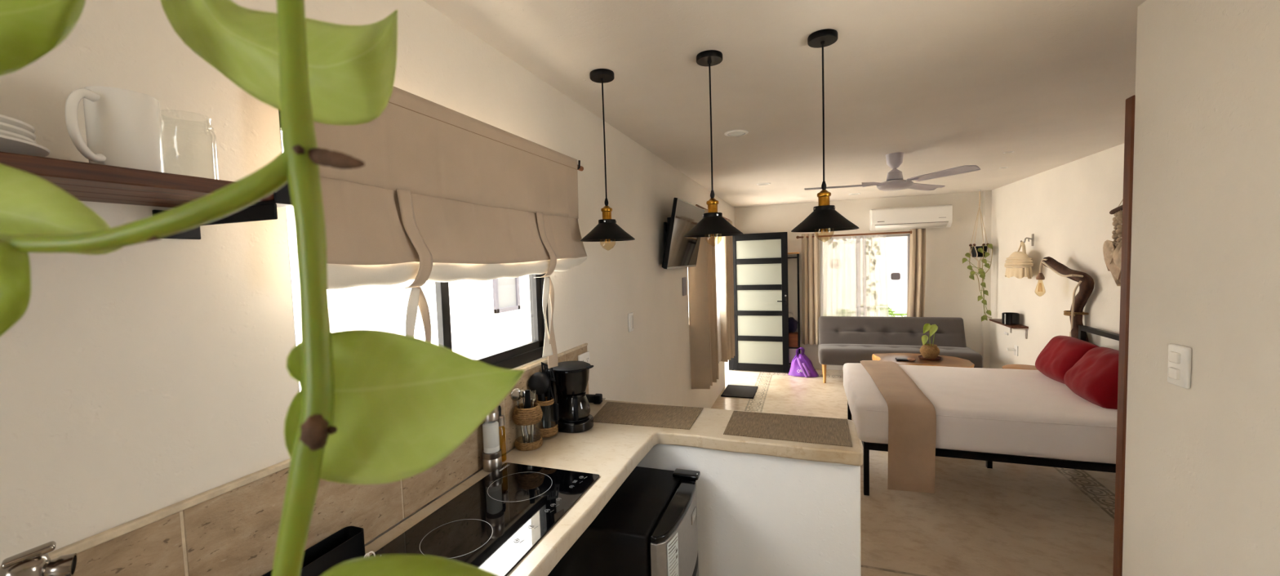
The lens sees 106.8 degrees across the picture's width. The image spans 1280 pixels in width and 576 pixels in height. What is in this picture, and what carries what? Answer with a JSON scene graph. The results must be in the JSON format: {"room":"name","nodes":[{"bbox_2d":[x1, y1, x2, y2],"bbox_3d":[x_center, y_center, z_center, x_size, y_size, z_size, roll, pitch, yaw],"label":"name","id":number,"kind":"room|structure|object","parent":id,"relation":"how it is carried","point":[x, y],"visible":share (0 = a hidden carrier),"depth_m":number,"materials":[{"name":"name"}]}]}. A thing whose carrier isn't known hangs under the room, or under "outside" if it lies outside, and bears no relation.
{"room":"studio apartment","nodes":[
{"label":"studio apartment","id":0,"kind":"room"},
{"bbox_2d":[0,0,735,565],"bbox_3d":[-0.059,0.283,3.253,0.150,2.510,9.450,-1,3,19],"label":"wall","id":1,"kind":"structure","parent":0,"point":[139,380],"depth_m":0.89,"materials":[{"name":"paint"}]},
{"bbox_2d":[0,151,292,239],"bbox_3d":[-0.889,-0.101,0.326,0.238,0.089,1.138,-1,3,19],"label":"wall shelf","id":2,"kind":"object","parent":1,"relation":"attached to","point":[85,181],"visible":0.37,"depth_m":0.67,"materials":[{"name":"brown wood"}]},
{"bbox_2d":[0,134,50,156],"bbox_3d":[-0.821,-0.157,0.517,0.226,0.018,0.226,-1,3,19],"label":"dinner plate","id":3,"kind":"object","parent":2,"relation":"on","point":[7,144],"visible":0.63,"depth_m":0.56,"materials":[{"name":"white ceramic"}]},
{"bbox_2d":[0,128,36,143],"bbox_3d":[-0.822,-0.166,0.517,0.206,0.018,0.206,-1,3,19],"label":"dinner plate","id":4,"kind":"object","parent":3,"relation":"on","point":[4,132],"visible":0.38,"depth_m":0.55,"materials":[{"name":"white ceramic"}]},
{"bbox_2d":[0,121,36,140],"bbox_3d":[-0.822,-0.174,0.516,0.206,0.018,0.206,-1,3,19],"label":"dinner plate","id":5,"kind":"object","parent":4,"relation":"on","point":[3,126],"visible":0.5,"depth_m":0.56,"materials":[{"name":"white ceramic"}]},
{"bbox_2d":[0,114,35,133],"bbox_3d":[-0.822,-0.183,0.516,0.206,0.018,0.206,-1,3,19],"label":"dinner plate","id":6,"kind":"object","parent":5,"relation":"on","point":[3,118],"visible":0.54,"depth_m":0.56,"materials":[{"name":"white ceramic"}]},
{"bbox_2d":[65,85,164,172],"bbox_3d":[-0.767,-0.221,0.688,0.077,0.124,0.109,-1,3,19],"label":"mug","id":7,"kind":"object","parent":2,"relation":"on","point":[123,127],"visible":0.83,"depth_m":0.67,"materials":[{"name":"white ceramic"}]},
{"bbox_2d":[160,112,219,176],"bbox_3d":[-0.733,-0.222,0.770,0.072,0.113,0.072,-1,3,19],"label":"glass jar","id":8,"kind":"object","parent":2,"relation":"on","point":[160,113],"visible":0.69,"depth_m":0.79,"materials":[{"name":"clear glass"}]},
{"bbox_2d":[48,342,588,575],"bbox_3d":[-0.784,0.516,0.979,0.052,0.286,3.057,-1,3,19],"label":"backsplash","id":9,"kind":"structure","parent":1,"relation":"attached to","point":[231,528],"depth_m":0.95,"materials":[{"name":"tile"}]},
{"bbox_2d":[577,351,590,363],"bbox_3d":[-0.277,0.360,2.351,0.013,0.075,0.115,-1,3,19],"label":"wall outlet","id":10,"kind":"object","parent":9,"relation":"attached to","point":[584,357],"visible":0.61,"depth_m":2.35,"materials":[{"name":"white plastic"}]},
{"bbox_2d":[278,109,549,390],"bbox_3d":[-0.623,-0.069,1.572,0.063,0.800,1.102,-1,3,19],"label":"window","id":11,"kind":"structure","parent":1,"relation":"in","point":[518,355],"depth_m":1.85,"materials":[{"name":"black metal"}]},
{"bbox_2d":[313,85,586,368],"bbox_3d":[-0.489,-0.101,1.574,0.163,0.851,1.318,-1,3,19],"label":"blind","id":12,"kind":"object","parent":11,"relation":"attached to","point":[442,193],"visible":0.91,"depth_m":1.29,"materials":[{"name":"beige fabric"}]},
{"bbox_2d":[364,399,862,575],"bbox_3d":[-0.191,0.679,0.754,1.231,0.050,3.107,-1,3,19],"label":"countertop","id":13,"kind":"structure","parent":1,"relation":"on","point":[610,451],"depth_m":1.71,"materials":[{"name":"beige stone"}]},
{"bbox_2d":[0,540,77,575],"bbox_3d":[-0.718,0.509,0.561,0.246,0.342,0.074,1,4,44],"label":"sink faucet","id":14,"kind":"object","parent":13,"relation":"on","point":[36,561],"visible":1,"depth_m":0.61,"materials":[{"name":"silver metal"}]},
{"bbox_2d":[262,525,364,575],"bbox_3d":[-0.711,0.616,1.032,0.059,0.076,0.223,-1,3,19],"label":"bin","id":15,"kind":"object","parent":13,"relation":"on","point":[348,543],"visible":0.84,"depth_m":1.07,"materials":[{"name":"black plastic"}]},
{"bbox_2d":[364,551,381,556],"bbox_3d":[-0.626,0.629,1.104,0.019,0.035,0.042,0,4,32],"label":"cable","id":16,"kind":"object","parent":13,"relation":"on","point":[373,552],"visible":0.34,"depth_m":1.10,"materials":[{"name":"white plastic"}]},
{"bbox_2d":[369,462,599,575],"bbox_3d":[-0.392,0.625,1.324,0.359,0.006,0.574,-1,3,19],"label":"induction cooktop","id":17,"kind":"object","parent":13,"relation":"in","point":[494,523],"visible":0.98,"depth_m":1.29,"materials":[{"name":"black glass"}]},
{"bbox_2d":[481,404,502,471],"bbox_3d":[-0.506,0.493,1.611,0.062,0.242,0.062,-1,3,19],"label":"salt grinder","id":18,"kind":"object","parent":13,"relation":"on","point":[491,452],"visible":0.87,"depth_m":1.59,"materials":[{"name":"metal"}]},
{"bbox_2d":[495,404,506,457],"bbox_3d":[-0.495,0.512,1.677,0.038,0.197,0.039,-1,3,19],"label":"oil bottle","id":19,"kind":"object","parent":13,"relation":"on","point":[501,420],"visible":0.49,"depth_m":1.66,"materials":[{"name":"glass"}]},
{"bbox_2d":[511,401,542,450],"bbox_3d":[-0.424,0.523,1.802,0.113,0.158,0.113,-2,3,-3],"label":"jar","id":20,"kind":"object","parent":13,"relation":"on","point":[521,416],"visible":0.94,"depth_m":1.76,"materials":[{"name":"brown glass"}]},
{"bbox_2d":[510,387,524,442],"bbox_3d":[-0.463,0.485,1.792,0.048,0.214,0.017,-3,3,-20],"label":"spoon","id":21,"kind":"object","parent":20,"relation":"in","point":[515,393],"visible":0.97,"depth_m":1.79,"materials":[{"name":"silver metal"}]},
{"bbox_2d":[520,389,528,442],"bbox_3d":[-0.436,0.488,1.800,0.037,0.205,0.026,-1,3,19],"label":"spoon","id":22,"kind":"object","parent":20,"relation":"in","point":[522,391],"visible":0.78,"depth_m":1.79,"materials":[{"name":"silver metal"}]},
{"bbox_2d":[524,389,531,442],"bbox_3d":[-0.419,0.486,1.783,0.022,0.211,0.022,-1,3,19],"label":"table knife","id":23,"kind":"object","parent":20,"relation":"in","point":[527,396],"visible":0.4,"depth_m":1.77,"materials":[{"name":"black metal"}]},
{"bbox_2d":[530,390,535,442],"bbox_3d":[-0.403,0.488,1.798,0.025,0.203,0.010,-2,3,-10],"label":"fork","id":24,"kind":"object","parent":20,"relation":"in","point":[532,399],"visible":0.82,"depth_m":1.80,"materials":[{"name":"silver metal"}]},
{"bbox_2d":[534,396,558,437],"bbox_3d":[-0.376,0.518,1.899,0.091,0.150,0.091,-1,3,19],"label":"jar","id":25,"kind":"object","parent":13,"relation":"on","point":[548,432],"visible":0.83,"depth_m":1.87,"materials":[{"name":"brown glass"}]},
{"bbox_2d":[528,371,551,428],"bbox_3d":[-0.396,0.461,1.891,0.088,0.248,0.032,-3,3,-16],"label":"ladle","id":26,"kind":"object","parent":25,"relation":"in","point":[540,382],"visible":0.94,"depth_m":1.88,"materials":[{"name":"black plastic"}]},
{"bbox_2d":[541,361,555,427],"bbox_3d":[-0.371,0.441,1.914,0.064,0.283,0.032,-1,3,19],"label":"slotted turner","id":27,"kind":"object","parent":25,"relation":"in","point":[548,393],"visible":0.66,"depth_m":1.91,"materials":[{"name":"black plastic"}]},
{"bbox_2d":[543,360,593,432],"bbox_3d":[-0.291,0.452,1.982,0.203,0.269,0.192,-1,3,19],"label":"coffee maker","id":28,"kind":"object","parent":13,"relation":"on","point":[571,377],"visible":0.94,"depth_m":1.94,"materials":[{"name":"black plastic"}]},
{"bbox_2d":[582,393,605,404],"bbox_3d":[-0.226,0.544,2.334,0.114,0.042,0.045,-1,3,11],"label":"plug","id":29,"kind":"object","parent":13,"relation":"on","point":[597,398],"visible":0.88,"depth_m":2.32,"materials":[{"name":"black plastic"}]},
{"bbox_2d":[593,401,703,429],"bbox_3d":[0.020,0.567,2.136,0.478,0.002,0.301,-1,3,19],"label":"placemat","id":30,"kind":"object","parent":13,"relation":"on","point":[614,412],"visible":0.86,"depth_m":2.12,"materials":[{"name":"plastic"}]},
{"bbox_2d":[723,410,852,446],"bbox_3d":[0.595,0.562,1.922,0.471,0.002,0.303,-1,3,19],"label":"placemat","id":31,"kind":"object","parent":13,"relation":"on","point":[814,429],"visible":1,"depth_m":1.90,"materials":[{"name":"plastic"}]},
{"bbox_2d":[627,311,633,331],"bbox_3d":[-0.055,0.216,3.014,0.016,0.118,0.075,-1,3,19],"label":"light switch","id":32,"kind":"object","parent":1,"relation":"attached to","point":[630,315],"visible":1,"depth_m":3.00,"materials":[{"name":"white plastic"}]},
{"bbox_2d":[662,197,704,269],"bbox_3d":[0.362,-0.432,3.973,0.179,0.525,0.975,-1,3,19],"label":"television","id":33,"kind":"object","parent":1,"relation":"attached to","point":[680,251],"visible":0.95,"depth_m":3.75,"materials":[{"name":"black"}]},
{"bbox_2d":[682,276,686,295],"bbox_3d":[0.406,-0.013,4.334,0.011,0.165,0.115,-1,3,19],"label":"wall sensor","id":34,"kind":"object","parent":1,"relation":"attached to","point":[684,279],"visible":1,"depth_m":4.31,"materials":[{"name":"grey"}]},
{"bbox_2d":[695,204,730,220],"bbox_3d":[0.807,-0.809,5.339,0.117,0.100,1.970,-1,3,19],"label":"curtain rod","id":35,"kind":"object","parent":1,"relation":"attached to","point":[697,205],"visible":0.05,"depth_m":4.60,"materials":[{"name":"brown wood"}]},
{"bbox_2d":[688,208,719,388],"bbox_3d":[0.639,0.106,4.699,0.181,1.724,0.518,0,4,26],"label":"curtain","id":36,"kind":"object","parent":35,"relation":"hanging from","point":[702,288],"visible":0.8,"depth_m":4.55,"materials":[{"name":"beige fabric"}]},
{"bbox_2d":[715,236,721,363],"bbox_3d":[0.832,0.052,5.364,0.053,1.684,0.642,-1,3,19],"label":"sheer curtain","id":37,"kind":"object","parent":35,"relation":"hanging from","point":[718,316],"visible":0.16,"depth_m":5.56,"materials":[{"name":"white fabric"}]},
{"bbox_2d":[718,218,735,361],"bbox_3d":[1.089,0.020,5.960,0.155,1.724,0.549,-1,3,19],"label":"curtain","id":38,"kind":"object","parent":35,"relation":"hanging from","point":[725,242],"visible":0.88,"depth_m":5.78,"materials":[{"name":"beige fabric"}]},
{"bbox_2d":[728,357,733,369],"bbox_3d":[1.227,0.240,6.840,0.070,2.108,0.938,-1,3,19],"label":"door frame","id":39,"kind":"structure","parent":1,"relation":"attached to","point":[731,362],"depth_m":7.30,"materials":[{"name":"grey metal"}]},
{"bbox_2d":[732,231,789,372],"bbox_3d":[1.775,0.218,7.057,0.816,2.055,0.101,-1,3,19],"label":"door","id":40,"kind":"structure","parent":1,"relation":"in","point":[760,260],"depth_m":7.07,"materials":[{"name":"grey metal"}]},
{"bbox_2d":[528,371,551,394],"bbox_3d":[-0.399,0.379,1.887,0.088,0.086,0.031,-2,3,-12],"label":"ladle bowl","id":41,"kind":"object","parent":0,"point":[540,382],"depth_m":1.88,"materials":[{"name":"black plastic"}]},
{"bbox_2d":[553,368,589,395],"bbox_3d":[-0.289,0.384,1.989,0.164,0.106,0.164,-1,3,19],"label":"basket","id":42,"kind":"object","parent":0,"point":[568,381],"depth_m":1.93,"materials":[{"name":"black plastic"}]},
{"bbox_2d":[636,444,861,575],"bbox_3d":[0.267,1.107,2.067,1.236,0.979,0.322,-1,3,19],"label":"wall","id":43,"kind":"structure","parent":0,"point":[757,514],"depth_m":1.80,"materials":[{"name":"white paint"}]},
{"bbox_2d":[422,0,1146,207],"bbox_3d":[1.497,-1.059,2.482,4.326,0.160,10.300,-1,3,19],"label":"ceiling","id":44,"kind":"structure","parent":0,"point":[942,84],"depth_m":2.14,"materials":[{"name":"paint"}]},
{"bbox_2d":[0,0,524,575],"bbox_3d":[-0.183,-0.314,0.181,0.270,0.961,0.062,-2,3,-5],"label":"pothos vine","id":45,"kind":"object","parent":44,"relation":"hanging from","point":[370,406],"visible":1,"depth_m":0.19,"materials":[{"name":"green plant"}]},
{"bbox_2d":[580,68,635,248],"bbox_3d":[-0.148,-0.529,2.011,0.235,0.741,0.235,-1,3,19],"label":"pendant lamp","id":46,"kind":"object","parent":44,"relation":"hanging from","point":[606,229],"visible":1,"depth_m":1.99,"materials":[{"name":"black metal"}]},
{"bbox_2d":[600,205,612,218],"bbox_3d":[-0.141,-0.320,2.023,0.049,0.058,0.049,-1,3,19],"label":"socket","id":47,"kind":"object","parent":46,"relation":"attached to","point":[606,211],"depth_m":2.01,"materials":[{"name":"gold metal"}]},
{"bbox_2d":[684,49,743,245],"bbox_3d":[0.281,-0.534,1.869,0.235,0.741,0.235,-2,3,-9],"label":"pendant lamp","id":48,"kind":"object","parent":44,"relation":"hanging from","point":[713,224],"visible":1,"depth_m":1.84,"materials":[{"name":"black metal"}]},
{"bbox_2d":[706,198,719,212],"bbox_3d":[0.288,-0.325,1.881,0.049,0.058,0.049,-2,3,-9],"label":"socket","id":49,"kind":"object","parent":48,"relation":"attached to","point":[712,203],"depth_m":1.86,"materials":[{"name":"gold metal"}]},
{"bbox_2d":[724,128,748,136],"bbox_3d":[0.609,-0.977,3.000,0.150,0.006,0.150,-1,3,19],"label":"recessed light","id":50,"kind":"object","parent":44,"relation":"in","point":[737,132],"visible":1,"depth_m":2.99,"materials":[{"name":"white plastic"}]},
{"bbox_2d":[756,182,770,185],"bbox_3d":[1.337,-1.121,5.130,0.150,0.006,0.150,-1,3,19],"label":"recessed light","id":51,"kind":"object","parent":44,"relation":"in","point":[759,184],"visible":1,"depth_m":5.13,"materials":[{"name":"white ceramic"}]},
{"bbox_2d":[791,28,858,240],"bbox_3d":[0.669,-0.538,1.731,0.235,0.741,0.235,-4,4,-38],"label":"pendant lamp","id":52,"kind":"object","parent":44,"relation":"hanging from","point":[824,217],"visible":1,"depth_m":1.71,"materials":[{"name":"black metal"}]},
{"bbox_2d":[817,189,831,205],"bbox_3d":[0.675,-0.329,1.742,0.049,0.058,0.049,-4,4,-38],"label":"socket","id":53,"kind":"object","parent":52,"relation":"attached to","point":[824,196],"depth_m":1.73,"materials":[{"name":"gold metal"}]},
{"bbox_2d":[804,151,980,191],"bbox_3d":[1.933,-0.927,3.835,1.150,0.283,1.150,-1,3,19],"label":"ceiling fan","id":54,"kind":"object","parent":44,"relation":"hanging from","point":[895,180],"visible":0.98,"depth_m":3.75,"materials":[{"name":"grey paint"}]},
{"bbox_2d":[962,189,992,321],"bbox_3d":[4.405,-0.421,6.240,0.340,1.719,0.231,-1,3,19],"label":"pothos","id":55,"kind":"object","parent":44,"relation":"hanging from","point":[976,251],"visible":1,"depth_m":6.18,"materials":[{"name":"green plant"}]},
{"bbox_2d":[970,245,987,257],"bbox_3d":[4.454,-0.477,6.239,0.188,0.140,0.188,-1,3,19],"label":"pot","id":56,"kind":"object","parent":55,"relation":"on","point":[976,251],"depth_m":6.17,"materials":[{"name":"black"}]},
{"bbox_2d":[687,191,983,369],"bbox_3d":[2.119,-0.021,7.406,5.850,2.790,0.150,-1,3,19],"label":"wall","id":57,"kind":"structure","parent":0,"point":[949,291],"depth_m":6.62,"materials":[{"name":"paint"}]},
{"bbox_2d":[795,230,911,239],"bbox_3d":[3.078,-0.762,6.862,1.560,0.052,0.142,-1,3,19],"label":"curtain rod","id":58,"kind":"object","parent":57,"relation":"attached to","point":[900,232],"visible":0.98,"depth_m":6.77,"materials":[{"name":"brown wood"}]},
{"bbox_2d":[801,232,819,344],"bbox_3d":[2.533,0.021,7.051,0.262,1.649,0.087,-1,3,19],"label":"curtain","id":59,"kind":"object","parent":58,"relation":"hanging from","point":[810,246],"visible":0.94,"depth_m":7.04,"materials":[{"name":"beige fabric"}]},
{"bbox_2d":[819,234,888,316],"bbox_3d":[3.102,0.012,6.914,0.947,1.529,0.049,-1,3,19],"label":"sheer curtain","id":60,"kind":"object","parent":58,"relation":"hanging from","point":[854,268],"visible":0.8,"depth_m":6.89,"materials":[{"name":"white fabric"}]},
{"bbox_2d":[906,227,925,316],"bbox_3d":[3.824,0.007,6.595,0.247,1.649,0.085,-1,3,19],"label":"curtain","id":61,"kind":"object","parent":58,"relation":"hanging from","point":[917,268],"visible":0.72,"depth_m":6.57,"materials":[{"name":"beige fabric"}]},
{"bbox_2d":[820,233,909,305],"bbox_3d":[3.294,0.005,6.978,1.188,1.533,0.060,-1,3,19],"label":"window","id":62,"kind":"structure","parent":57,"relation":"in","point":[906,234],"depth_m":6.77,"materials":[{"name":"white metal"}]},
{"bbox_2d":[890,272,900,279],"bbox_3d":[3.680,-0.168,6.837,0.121,0.102,0.006,-1,3,19],"label":"window sticker","id":63,"kind":"object","parent":62,"relation":"attached to","point":[895,276],"visible":1,"depth_m":6.83,"materials":[{"name":"grey"}]},
{"bbox_2d":[869,204,952,231],"bbox_3d":[3.734,-0.966,6.581,0.979,0.300,0.210,-1,3,19],"label":"air conditioner","id":64,"kind":"object","parent":57,"relation":"attached to","point":[936,215],"visible":1,"depth_m":6.49,"materials":[{"name":"white plastic"}]},
{"bbox_2d":[982,190,991,368],"bbox_3d":[4.663,-0.041,6.391,0.074,2.509,0.069,-1,3,19],"label":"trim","id":65,"kind":"structure","parent":57,"relation":"attached to","point":[987,194],"depth_m":6.36,"materials":[{"name":"paint"}]},
{"bbox_2d":[711,367,1115,575],"bbox_3d":[1.619,1.582,2.671,3.676,0.120,9.600,-1,3,19],"label":"floor","id":66,"kind":"structure","parent":0,"point":[1006,518],"depth_m":3.12,"materials":[{"name":"beige tile"}]},
{"bbox_2d":[547,466,700,575],"bbox_3d":[-0.081,1.176,1.764,0.569,0.899,0.467,-1,3,19],"label":"mini fridge","id":67,"kind":"object","parent":66,"relation":"on","point":[648,526],"visible":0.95,"depth_m":1.54,"materials":[{"name":"black metal"}]},
{"bbox_2d":[720,384,758,398],"bbox_3d":[1.287,1.329,6.114,0.403,0.013,0.545,-1,3,19],"label":"doormat","id":68,"kind":"object","parent":66,"relation":"on","point":[731,390],"visible":1,"depth_m":6.08,"materials":[{"name":"black rubber"}]},
{"bbox_2d":[787,252,799,364],"bbox_3d":[1.976,0.360,7.256,0.892,1.775,0.245,-1,3,19],"label":"clothes rack","id":69,"kind":"object","parent":66,"relation":"on","point":[797,253],"visible":0.29,"depth_m":7.00,"materials":[{"name":"black metal"}]},
{"bbox_2d":[788,347,796,362],"bbox_3d":[2.156,1.008,7.230,0.475,0.214,0.208,-1,3,19],"label":"box","id":70,"kind":"object","parent":69,"relation":"on","point":[792,352],"visible":0.02,"depth_m":7.08,"materials":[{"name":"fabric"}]},
{"bbox_2d":[788,332,798,346],"bbox_3d":[2.151,0.771,7.216,0.480,0.180,0.208,-1,3,19],"label":"drawer box","id":71,"kind":"object","parent":69,"relation":"on","point":[793,336],"visible":0.34,"depth_m":7.06,"materials":[{"name":"brown wood"}]},
{"bbox_2d":[788,316,797,332],"bbox_3d":[2.222,0.556,7.174,0.310,0.242,0.180,-1,3,19],"label":"folded clothes","id":72,"kind":"object","parent":71,"relation":"on","point":[793,323],"visible":0.38,"depth_m":7.09,"materials":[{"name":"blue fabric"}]},
{"bbox_2d":[788,311,793,316],"bbox_3d":[2.220,0.403,7.167,0.179,0.093,0.143,-1,3,19],"label":"folded cloth","id":73,"kind":"object","parent":72,"relation":"on","point":[790,313],"visible":0.46,"depth_m":7.09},
{"bbox_2d":[787,346,818,377],"bbox_3d":[2.350,1.053,6.843,0.419,0.408,0.264,-1,3,19],"label":"tote bag","id":74,"kind":"object","parent":66,"relation":"on","point":[801,365],"visible":1,"depth_m":6.80,"materials":[{"name":"purple fabric"}]},
{"bbox_2d":[817,315,982,382],"bbox_3d":[3.389,0.835,6.371,1.865,0.840,0.683,-1,3,19],"label":"sofa","id":75,"kind":"object","parent":66,"relation":"on","point":[842,340],"visible":0.75,"depth_m":6.39,"materials":[{"name":"grey fabric"}]},
{"bbox_2d":[871,352,974,367],"bbox_3d":[3.223,1.065,5.443,0.964,0.503,0.710,-1,3,19],"label":"coffee table","id":76,"kind":"object","parent":66,"relation":"on","point":[945,361],"visible":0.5,"depth_m":5.33,"materials":[{"name":"brown wood"}]},
{"bbox_2d":[895,356,908,360],"bbox_3d":[2.993,0.810,5.398,0.150,0.022,0.100,-1,3,19],"label":"dish","id":77,"kind":"object","parent":76,"relation":"on","point":[896,357],"visible":0.84,"depth_m":5.37,"materials":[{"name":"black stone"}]},
{"bbox_2d":[906,357,915,360],"bbox_3d":[3.055,0.803,5.347,0.090,0.040,0.089,-1,3,19],"label":"pebble","id":78,"kind":"object","parent":76,"relation":"on","point":[908,358],"visible":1,"depth_m":5.32,"materials":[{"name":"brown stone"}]},
{"bbox_2d":[918,355,941,359],"bbox_3d":[3.314,0.798,5.433,0.230,0.022,0.230,-1,3,19],"label":"wooden tray","id":79,"kind":"object","parent":76,"relation":"on","point":[938,357],"visible":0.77,"depth_m":5.38,"materials":[{"name":"brown wood"}]},
{"bbox_2d":[920,323,939,358],"bbox_3d":[3.308,0.598,5.421,0.196,0.400,0.196,-1,3,19],"label":"potted cutting","id":80,"kind":"object","parent":79,"relation":"on","point":[930,350],"visible":1,"depth_m":5.39,"materials":[{"name":"green plant"}]},
{"bbox_2d":[920,343,939,358],"bbox_3d":[3.312,0.723,5.429,0.196,0.150,0.196,-1,3,19],"label":"pot","id":81,"kind":"object","parent":79,"relation":"on","point":[927,350],"depth_m":5.36,"materials":[{"name":"brown wicker"}]},
{"bbox_2d":[843,324,1119,495],"bbox_3d":[2.676,0.902,3.729,1.931,1.049,1.502,-1,3,19],"label":"bed","id":82,"kind":"object","parent":66,"relation":"on","point":[1024,416],"visible":0.62,"depth_m":3.18,"materials":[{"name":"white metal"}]},
{"bbox_2d":[860,360,936,493],"bbox_3d":[2.067,1.042,3.917,0.330,0.604,1.502,-1,3,19],"label":"throw blanket","id":83,"kind":"object","parent":82,"relation":"on","point":[912,416],"visible":1,"depth_m":3.23,"materials":[{"name":"beige fabric"}]},
{"bbox_2d":[1035,335,1099,383],"bbox_3d":[3.447,0.582,3.819,0.339,0.367,0.520,-1,3,19],"label":"cushion","id":84,"kind":"object","parent":82,"relation":"on","point":[1060,353],"visible":0.62,"depth_m":3.75,"materials":[{"name":"red fabric"}]},
{"bbox_2d":[1063,346,1119,408],"bbox_3d":[3.241,0.625,3.294,0.374,0.394,0.560,-1,3,19],"label":"cushion","id":85,"kind":"object","parent":82,"relation":"on","point":[1094,377],"visible":0.61,"depth_m":3.21,"materials":[{"name":"red fabric"}]},
{"bbox_2d":[1002,364,1037,369],"bbox_3d":[3.892,1.069,4.779,0.400,0.526,0.400,-1,3,19],"label":"stool","id":86,"kind":"object","parent":66,"relation":"on","point":[1008,366],"visible":0.28,"depth_m":4.83,"materials":[{"name":"brown wood"}]},
{"bbox_2d":[989,142,1124,368],"bbox_3d":[3.874,0.130,3.808,0.150,2.510,5.781,-1,3,19],"label":"wall","id":87,"kind":"structure","parent":0,"point":[1067,207],"depth_m":4.71,"materials":[{"name":"paint"}]},
{"bbox_2d":[989,318,1028,338],"bbox_3d":[4.353,0.479,5.623,0.159,0.142,0.690,-1,3,19],"label":"corner shelf","id":88,"kind":"object","parent":87,"relation":"attached to","point":[995,320],"visible":0.73,"depth_m":5.37,"materials":[{"name":"brown wood"}]},
{"bbox_2d":[1001,311,1019,324],"bbox_3d":[4.274,0.353,5.478,0.160,0.127,0.160,-1,3,19],"label":"pot","id":89,"kind":"object","parent":88,"relation":"on","point":[1007,317],"visible":1,"depth_m":5.42,"materials":[{"name":"black"}]},
{"bbox_2d":[1006,344,1017,355],"bbox_3d":[4.386,0.734,5.596,0.084,0.120,0.092,-1,3,19],"label":"wall outlet","id":90,"kind":"object","parent":87,"relation":"attached to","point":[1015,352],"visible":1,"depth_m":5.59,"materials":[{"name":"white plastic"}]},
{"bbox_2d":[1020,233,1034,245],"bbox_3d":[4.181,-0.515,5.105,0.179,0.130,0.060,-3,3,-16],"label":"wall hook","id":91,"kind":"object","parent":87,"relation":"attached to","point":[1033,234],"visible":1,"depth_m":5.12,"materials":[{"name":"metal"}]},
{"bbox_2d":[1004,240,1033,278],"bbox_3d":[4.122,-0.307,5.173,0.210,0.394,0.520,-1,3,19],"label":"lampshade","id":92,"kind":"object","parent":91,"relation":"hanging from","point":[1019,264],"visible":1,"depth_m":5.05,"materials":[{"name":"fabric"}]},
{"bbox_2d":[1035,256,1094,342],"bbox_3d":[3.833,0.539,4.271,0.286,1.641,0.820,-1,3,19],"label":"lamp","id":93,"kind":"object","parent":87,"relation":"attached to","point":[1086,283],"visible":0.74,"depth_m":4.16,"materials":[{"name":"brown wood"}]},
{"bbox_2d":[1035,272,1044,279],"bbox_3d":[3.881,-0.113,4.603,0.066,0.067,0.066,-1,3,19],"label":"socket","id":94,"kind":"object","parent":93,"relation":"attached to","point":[1040,276],"depth_m":4.58,"materials":[{"name":"brown wood"}]},
{"bbox_2d":[1102,198,1123,285],"bbox_3d":[3.660,-0.382,3.567,0.131,0.795,0.522,-1,3,19],"label":"wall hanging","id":95,"kind":"object","parent":87,"relation":"attached to","point":[1112,250],"depth_m":3.68,"materials":[{"name":"beige fabric"}]},
{"bbox_2d":[1122,0,1279,575],"bbox_3d":[1.118,0.440,-0.157,0.120,2.510,3.789,-1,3,19],"label":"wall partition","id":96,"kind":"structure","parent":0,"point":[1202,488],"depth_m":1.31,"materials":[{"name":"paint"}]},
{"bbox_2d":[1167,342,1191,388],"bbox_3d":[1.590,0.230,1.406,0.023,0.122,0.078,-1,3,19],"label":"double switch","id":97,"kind":"object","parent":96,"relation":"attached to","point":[1179,366],"visible":1,"depth_m":1.39,"materials":[{"name":"white plastic"}]},
{"bbox_3d":[2.323,0.317,1.358,1.148,2.510,0.118,-1,3,19],"label":"wall","id":98,"kind":"structure","parent":0,"visible":0},
{"bbox_2d":[1112,94,1135,575],"bbox_3d":[2.102,0.449,1.532,0.864,2.210,0.045,-1,3,19],"label":"door","id":99,"kind":"structure","parent":98,"relation":"in","point":[1131,101],"depth_m":1.65,"materials":[{"name":"red wood"}]},
{"label":"outside","id":100,"kind":"structure","parent":0,"visible":0},
{"bbox_3d":[3.654,1.416,7.308,30.000,0.160,44.000,-1,3,19],"label":"ground","id":101,"kind":"structure","parent":100,"visible":0},
{"bbox_2d":[281,147,523,389],"bbox_3d":[-1.705,-0.741,5.862,0.300,4.640,22.000,-1,3,19],"label":"wall","id":102,"kind":"structure","parent":101,"relation":"on","point":[477,331],"depth_m":4.53,"materials":[{"name":"white paint"}]},
{"bbox_2d":[492,276,520,313],"bbox_3d":[-1.588,0.013,5.659,0.040,0.530,0.480,-1,3,19],"label":"window","id":103,"kind":"structure","parent":102,"relation":"in","point":[506,291],"depth_m":5.65,"materials":[{"name":"grey glass"}]},
{"bbox_2d":[885,235,906,316],"bbox_3d":[8.245,-0.358,10.459,15.400,2.740,0.200,-1,3,19],"label":"wall","id":104,"kind":"structure","parent":101,"relation":"on","point":[896,246],"depth_m":11.13,"materials":[{"name":"white paint"}]},
{"bbox_2d":[888,306,906,316],"bbox_3d":[4.950,0.690,8.897,1.659,1.039,2.209,-2,3,-1],"label":"palm","id":105,"kind":"object","parent":101,"relation":"on","point":[890,310],"visible":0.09,"depth_m":9.03,"materials":[{"name":"green plant"}]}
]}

